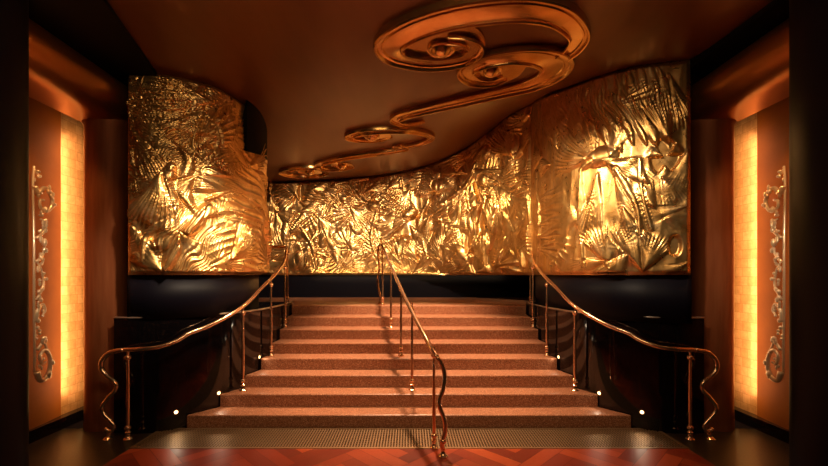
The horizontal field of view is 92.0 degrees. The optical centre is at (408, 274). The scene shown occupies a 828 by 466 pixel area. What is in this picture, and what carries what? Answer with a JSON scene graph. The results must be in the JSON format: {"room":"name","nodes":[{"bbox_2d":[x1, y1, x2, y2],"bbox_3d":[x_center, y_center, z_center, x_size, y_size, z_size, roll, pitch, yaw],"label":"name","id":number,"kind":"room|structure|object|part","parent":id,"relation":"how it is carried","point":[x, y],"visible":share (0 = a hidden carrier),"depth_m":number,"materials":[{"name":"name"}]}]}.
{"room":"cinema lobby","nodes":[
{"label":"cinema lobby","id":0,"kind":"room"},
{"bbox_2d":[61,113,83,414],"bbox_3d":[-4.130,-0.280,3.745,0.060,3.880,3.090,0,0,0],"label":"wall","id":1,"kind":"structure","parent":0,"point":[72,130],"depth_m":4.86,"materials":[{"name":"glass"}]},
{"bbox_2d":[29,97,60,429],"bbox_3d":[-4.058,-0.255,3.500,0.075,3.830,2.400,0,0,0],"label":"panel","id":2,"kind":"object","parent":1,"relation":"attached to","point":[44,121],"visible":0.37,"depth_m":4.50,"materials":[{"name":"brown wood"}]},
{"bbox_2d":[31,166,56,382],"bbox_3d":[-3.952,0.002,4.341,0.089,2.321,0.263,0,0,0],"label":"carving","id":3,"kind":"object","parent":2,"relation":"attached to","point":[35,190],"visible":1,"depth_m":4.28,"materials":[{"name":"gold metal"}]},
{"bbox_2d":[29,0,156,82],"bbox_3d":[-3.325,-2.380,3.950,1.950,0.380,2.100,0,0,0],"label":"ceiling","id":4,"kind":"structure","parent":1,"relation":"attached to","point":[93,29],"depth_m":3.61,"materials":[{"name":"black paint"}]},
{"bbox_2d":[127,274,258,319],"bbox_3d":[-2.737,0.245,6.226,0.979,0.510,3.467,0,0,-2],"label":"wall","id":5,"kind":"structure","parent":0,"point":[149,297],"depth_m":4.65,"materials":[{"name":"black paint"}]},
{"bbox_2d":[126,74,271,274],"bbox_3d":[-2.629,-1.130,6.143,1.134,2.260,3.629,0,0,-3],"label":"relief panel","id":6,"kind":"object","parent":5,"relation":"attached to","point":[197,200],"visible":0.88,"depth_m":4.57,"materials":[{"name":"gold metal"}]},
{"bbox_2d":[114,302,291,433],"bbox_3d":[-3.170,1.135,5.890,2.260,1.290,2.820,0,0,0],"label":"wall","id":7,"kind":"structure","parent":0,"point":[186,376],"depth_m":4.64,"materials":[{"name":"black stone"}]},
{"bbox_2d":[29,406,83,443],"bbox_3d":[-4.085,1.715,3.745,0.170,0.130,3.090,0,0,0],"label":"baseboard","id":8,"kind":"structure","parent":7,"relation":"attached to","point":[65,420],"depth_m":4.55,"materials":[{"name":"black wood"}]},
{"bbox_2d":[113,301,292,318],"bbox_3d":[-2.370,0.480,5.747,0.787,0.024,3.060,0,0,23],"label":"trim","id":9,"kind":"structure","parent":7,"relation":"on","point":[291,301],"depth_m":5.17,"materials":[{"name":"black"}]},
{"bbox_2d":[259,275,534,297],"bbox_3d":[0.000,0.273,9.680,7.800,0.535,0.520,0,0,0],"label":"wall","id":10,"kind":"structure","parent":0,"point":[299,285],"depth_m":9.64,"materials":[{"name":"black paint"}]},
{"bbox_2d":[261,103,533,274],"bbox_3d":[-0.559,-1.542,8.936,6.598,3.084,1.681,0,0,21],"label":"relief panel","id":11,"kind":"object","parent":10,"relation":"attached to","point":[467,212],"visible":0.88,"depth_m":9.36,"materials":[{"name":"gold metal"}]},
{"bbox_2d":[29,428,788,465],"bbox_3d":[0.000,1.824,0.820,10.400,0.112,7.640,0,0,0],"label":"floor","id":12,"kind":"structure","parent":0,"point":[131,457],"depth_m":3.92,"materials":[{"name":"brown wood"}]},
{"bbox_2d":[0,0,28,465],"bbox_3d":[-3.160,-0.215,2.600,1.040,3.990,1.040,0,0,0],"label":"wall","id":13,"kind":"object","parent":12,"relation":"on","point":[14,14],"visible":1,"depth_m":2.71,"materials":[{"name":"black paint"}]},
{"bbox_2d":[81,118,127,431],"bbox_3d":[-3.580,-0.020,4.780,0.540,3.600,0.540,0,0,0],"label":"pillar","id":14,"kind":"structure","parent":12,"relation":"on","point":[105,140],"depth_m":4.57,"materials":[{"name":"brown wood"}]},
{"bbox_2d":[29,19,127,121],"bbox_3d":[-3.475,-2.020,3.955,0.650,0.500,1.730,0,0,0],"label":"cornice","id":15,"kind":"structure","parent":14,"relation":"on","point":[61,78],"depth_m":3.93,"materials":[{"name":"brown wood"}]},
{"bbox_2d":[187,297,630,427],"bbox_3d":[0.000,1.160,7.140,8.400,1.240,5.000,0,0,0],"label":"staircase","id":16,"kind":"structure","parent":12,"relation":"on","point":[336,363],"depth_m":5.34,"materials":[{"name":"brown carpet"}]},
{"bbox_2d":[98,246,288,440],"bbox_3d":[-2.465,0.620,5.754,1.095,2.320,3.220,0,0,13],"label":"stair handrail","id":17,"kind":"object","parent":16,"relation":"attached to","point":[106,355],"visible":0.95,"depth_m":4.49,"materials":[{"name":"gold metal"}]},
{"bbox_3d":[-3.045,1.280,4.335,0.039,0.941,0.038,0,0,0],"label":"post","id":18,"kind":"part","parent":17,"relation":"part of","materials":[{"name":"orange metal"}]},
{"bbox_3d":[-3.045,0.894,4.335,0.064,0.063,0.063,0,0,0],"label":"knob","id":19,"kind":"part","parent":17,"relation":"part of","materials":[{"name":"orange metal"}]},
{"bbox_3d":[-3.045,1.655,4.335,0.066,0.061,0.065,0,0,0],"label":"knob","id":20,"kind":"part","parent":17,"relation":"part of","materials":[{"name":"orange metal"}]},
{"bbox_3d":[-2.405,0.148,5.800,0.937,1.376,3.141,0,0,9],"label":"rail","id":21,"kind":"part","parent":17,"relation":"part of","materials":[{"name":"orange metal"}]},
{"bbox_3d":[-2.108,0.920,5.080,0.039,1.040,0.038,0,0,0],"label":"post","id":22,"kind":"part","parent":17,"relation":"part of","materials":[{"name":"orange metal"}]},
{"bbox_3d":[-1.977,0.594,5.730,0.039,1.073,0.038,0,0,0],"label":"post","id":23,"kind":"part","parent":17,"relation":"part of","materials":[{"name":"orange metal"}]},
{"bbox_3d":[-2.015,0.311,6.500,0.039,1.019,0.038,0,0,0],"label":"post","id":24,"kind":"part","parent":17,"relation":"part of","materials":[{"name":"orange metal"}]},
{"bbox_3d":[-2.199,0.004,7.240,0.039,1.012,0.038,0,0,0],"label":"post","id":25,"kind":"part","parent":17,"relation":"part of","materials":[{"name":"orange metal"}]},
{"bbox_2d":[377,243,447,458],"bbox_3d":[-0.113,0.595,5.635,0.154,2.345,3.681,0,0,-14],"label":"stair handrail","id":26,"kind":"object","parent":16,"relation":"on","point":[434,355],"visible":1,"depth_m":4.49,"materials":[{"name":"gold metal"}]},
{"bbox_3d":[-0.477,0.007,7.200,0.039,1.005,0.038,0,0,0],"label":"post","id":27,"kind":"part","parent":26,"relation":"part of","materials":[{"name":"orange metal"}]},
{"bbox_3d":[-0.292,0.317,6.500,0.039,1.005,0.038,0,0,0],"label":"post","id":28,"kind":"part","parent":26,"relation":"part of","materials":[{"name":"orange metal"}]},
{"bbox_3d":[-0.114,0.626,5.720,0.039,1.008,0.038,0,0,0],"label":"post","id":29,"kind":"part","parent":26,"relation":"part of","materials":[{"name":"orange metal"}]},
{"bbox_3d":[-0.126,0.129,5.636,0.089,1.413,3.439,0,0,-13],"label":"rail","id":30,"kind":"part","parent":26,"relation":"part of","materials":[{"name":"orange metal"}]},
{"bbox_3d":[0.038,0.897,5.110,0.039,1.086,0.038,0,0,0],"label":"post","id":31,"kind":"part","parent":26,"relation":"part of","materials":[{"name":"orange metal"}]},
{"bbox_3d":[0.256,1.237,4.095,0.039,1.001,0.038,0,0,0],"label":"post","id":32,"kind":"part","parent":26,"relation":"part of","materials":[{"name":"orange metal"}]},
{"bbox_2d":[529,250,719,440],"bbox_3d":[2.465,0.620,5.754,1.095,2.320,3.220,0,0,-13],"label":"stair handrail","id":33,"kind":"object","parent":16,"relation":"attached to","point":[711,355],"visible":0.87,"depth_m":4.45,"materials":[{"name":"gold metal"}]},
{"bbox_3d":[2.199,0.004,7.240,0.039,1.012,0.038,0,0,0],"label":"post","id":34,"kind":"part","parent":33,"relation":"part of","materials":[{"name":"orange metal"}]},
{"bbox_3d":[2.015,0.311,6.500,0.039,1.019,0.038,0,0,0],"label":"post","id":35,"kind":"part","parent":33,"relation":"part of","materials":[{"name":"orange metal"}]},
{"bbox_3d":[1.977,0.594,5.730,0.039,1.073,0.038,0,0,0],"label":"post","id":36,"kind":"part","parent":33,"relation":"part of","materials":[{"name":"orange metal"}]},
{"bbox_3d":[2.108,0.920,5.080,0.039,1.040,0.038,0,0,0],"label":"post","id":37,"kind":"part","parent":33,"relation":"part of","materials":[{"name":"orange metal"}]},
{"bbox_3d":[2.405,0.148,5.800,0.937,1.376,3.141,0,0,-9],"label":"rail","id":38,"kind":"part","parent":33,"relation":"part of","materials":[{"name":"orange metal"}]},
{"bbox_3d":[3.045,1.280,4.335,0.039,0.941,0.038,0,0,0],"label":"post","id":39,"kind":"part","parent":33,"relation":"part of","materials":[{"name":"orange metal"}]},
{"bbox_3d":[3.045,0.894,4.335,0.064,0.063,0.063,0,0,0],"label":"knob","id":40,"kind":"part","parent":33,"relation":"part of","materials":[{"name":"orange metal"}]},
{"bbox_3d":[3.045,1.655,4.335,0.066,0.061,0.065,0,0,0],"label":"knob","id":41,"kind":"part","parent":33,"relation":"part of","materials":[{"name":"orange metal"}]},
{"bbox_2d":[129,428,688,448],"bbox_3d":[0.000,1.773,4.350,5.720,0.014,0.540,0,0,0],"label":"floor mat","id":42,"kind":"object","parent":12,"relation":"on","point":[178,438],"visible":0.98,"depth_m":4.33,"materials":[{"name":"brown metal"}]},
{"bbox_2d":[691,118,736,431],"bbox_3d":[3.580,-0.020,4.780,0.540,3.600,0.540,0,0,0],"label":"round column","id":43,"kind":"structure","parent":12,"relation":"on","point":[712,140],"depth_m":4.56,"materials":[{"name":"brown wood"}]},
{"bbox_2d":[691,18,788,121],"bbox_3d":[3.475,-2.020,3.955,0.650,0.500,1.730,0,0,0],"label":"cornice","id":44,"kind":"structure","parent":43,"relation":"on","point":[756,78],"depth_m":3.93,"materials":[{"name":"brown wood"}]},
{"bbox_2d":[789,0,827,465],"bbox_3d":[3.160,-0.215,2.600,1.040,3.990,1.040,0,0,0],"label":"wall","id":45,"kind":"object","parent":12,"relation":"on","point":[808,19],"visible":1,"depth_m":2.68,"materials":[{"name":"black paint"}]},
{"bbox_2d":[107,0,772,181],"bbox_3d":[0.000,-3.126,3.700,9.200,2.017,13.000,0,0,0],"label":"ceiling","id":46,"kind":"structure","parent":0,"point":[314,75],"depth_m":4.15,"materials":[{"name":"brown paint"}]},
{"bbox_2d":[242,100,266,159],"bbox_3d":[-2.343,-1.944,6.104,0.337,0.672,1.955,0,0,-14],"label":"wall","id":47,"kind":"structure","parent":46,"relation":"attached to","point":[255,129],"depth_m":5.35,"materials":[{"name":"black"}]},
{"bbox_2d":[279,165,328,178],"bbox_3d":[-2.242,-2.191,8.526,1.060,0.128,0.926,0,0,0],"label":"scroll","id":48,"kind":"object","parent":46,"relation":"attached to","point":[306,171],"visible":1,"depth_m":8.53,"materials":[{"name":"brown metal"}]},
{"bbox_2d":[314,143,409,171],"bbox_3d":[-0.954,-2.229,7.644,2.176,0.182,0.796,0,0,36],"label":"scroll","id":49,"kind":"object","parent":46,"relation":"attached to","point":[337,163],"visible":1,"depth_m":7.48,"materials":[{"name":"brown metal"}]},
{"bbox_2d":[344,126,434,148],"bbox_3d":[-0.230,-2.263,6.518,1.511,0.246,0.948,0,0,-42],"label":"scroll","id":50,"kind":"object","parent":46,"relation":"attached to","point":[374,134],"visible":0.99,"depth_m":6.32,"materials":[{"name":"brown metal"}]},
{"bbox_2d":[389,43,573,126],"bbox_3d":[0.619,-2.226,4.834,2.568,0.194,1.251,0,0,38],"label":"scroll","id":51,"kind":"object","parent":46,"relation":"attached to","point":[497,66],"visible":0.99,"depth_m":4.46,"materials":[{"name":"brown metal"}]},
{"bbox_2d":[373,0,590,71],"bbox_3d":[0.681,-2.191,3.695,2.046,0.169,1.155,0,0,0],"label":"scroll","id":52,"kind":"object","parent":46,"relation":"attached to","point":[441,36],"visible":0.98,"depth_m":3.54,"materials":[{"name":"brown metal"}]},
{"bbox_2d":[535,274,691,323],"bbox_3d":[2.390,0.265,5.629,0.636,0.550,2.767,0,0,-19],"label":"wall","id":53,"kind":"structure","parent":0,"point":[634,298],"depth_m":4.69,"materials":[{"name":"black paint"}]},
{"bbox_2d":[531,60,690,274],"bbox_3d":[2.313,-1.503,5.566,0.759,3.006,2.807,0,0,-19],"label":"relief panel","id":54,"kind":"object","parent":53,"relation":"attached to","point":[611,152],"visible":1,"depth_m":4.65,"materials":[{"name":"gold metal"}]},
{"bbox_2d":[526,302,703,433],"bbox_3d":[3.170,1.135,5.890,2.260,1.290,2.820,0,0,0],"label":"wall","id":55,"kind":"structure","parent":0,"point":[631,376],"depth_m":4.63,"materials":[{"name":"black stone"}]},
{"bbox_2d":[525,301,704,318],"bbox_3d":[2.370,0.480,5.747,0.787,0.024,3.060,0,0,-23],"label":"trim","id":56,"kind":"structure","parent":55,"relation":"on","point":[525,301],"depth_m":5.38,"materials":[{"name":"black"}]},
{"bbox_2d":[734,406,788,443],"bbox_3d":[4.085,1.715,3.745,0.170,0.130,3.090,0,0,0],"label":"baseboard","id":57,"kind":"structure","parent":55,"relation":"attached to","point":[752,420],"depth_m":4.55,"materials":[{"name":"black stone"}]},
{"bbox_2d":[691,78,701,85],"bbox_3d":[4.750,-1.020,3.600,0.900,5.600,13.200,0,0,0],"label":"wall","id":58,"kind":"structure","parent":0,"point":[693,82],"depth_m":6.03,"materials":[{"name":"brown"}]},
{"bbox_2d":[690,0,788,77],"bbox_3d":[3.675,-2.415,3.950,1.250,0.310,2.100,0,0,0],"label":"trim","id":59,"kind":"structure","parent":58,"relation":"attached to","point":[776,12],"depth_m":3.82,"materials":[{"name":"black"}]},
{"bbox_2d":[734,113,756,414],"bbox_3d":[4.130,-0.280,3.745,0.060,3.880,3.090,0,0,0],"label":"wall","id":60,"kind":"structure","parent":0,"point":[745,130],"depth_m":4.86,"materials":[{"name":"glass"}]},
{"bbox_2d":[757,97,788,429],"bbox_3d":[4.058,-0.255,3.500,0.075,3.830,2.400,0,0,0],"label":"panel","id":61,"kind":"object","parent":60,"relation":"attached to","point":[772,121],"visible":0.36,"depth_m":4.51,"materials":[{"name":"brown wood"}]},
{"bbox_2d":[761,166,786,382],"bbox_3d":[3.952,0.002,4.341,0.089,2.321,0.263,0,0,0],"label":"carving","id":62,"kind":"object","parent":61,"relation":"attached to","point":[782,190],"visible":1,"depth_m":4.28,"materials":[{"name":"gold metal"}]}
]}

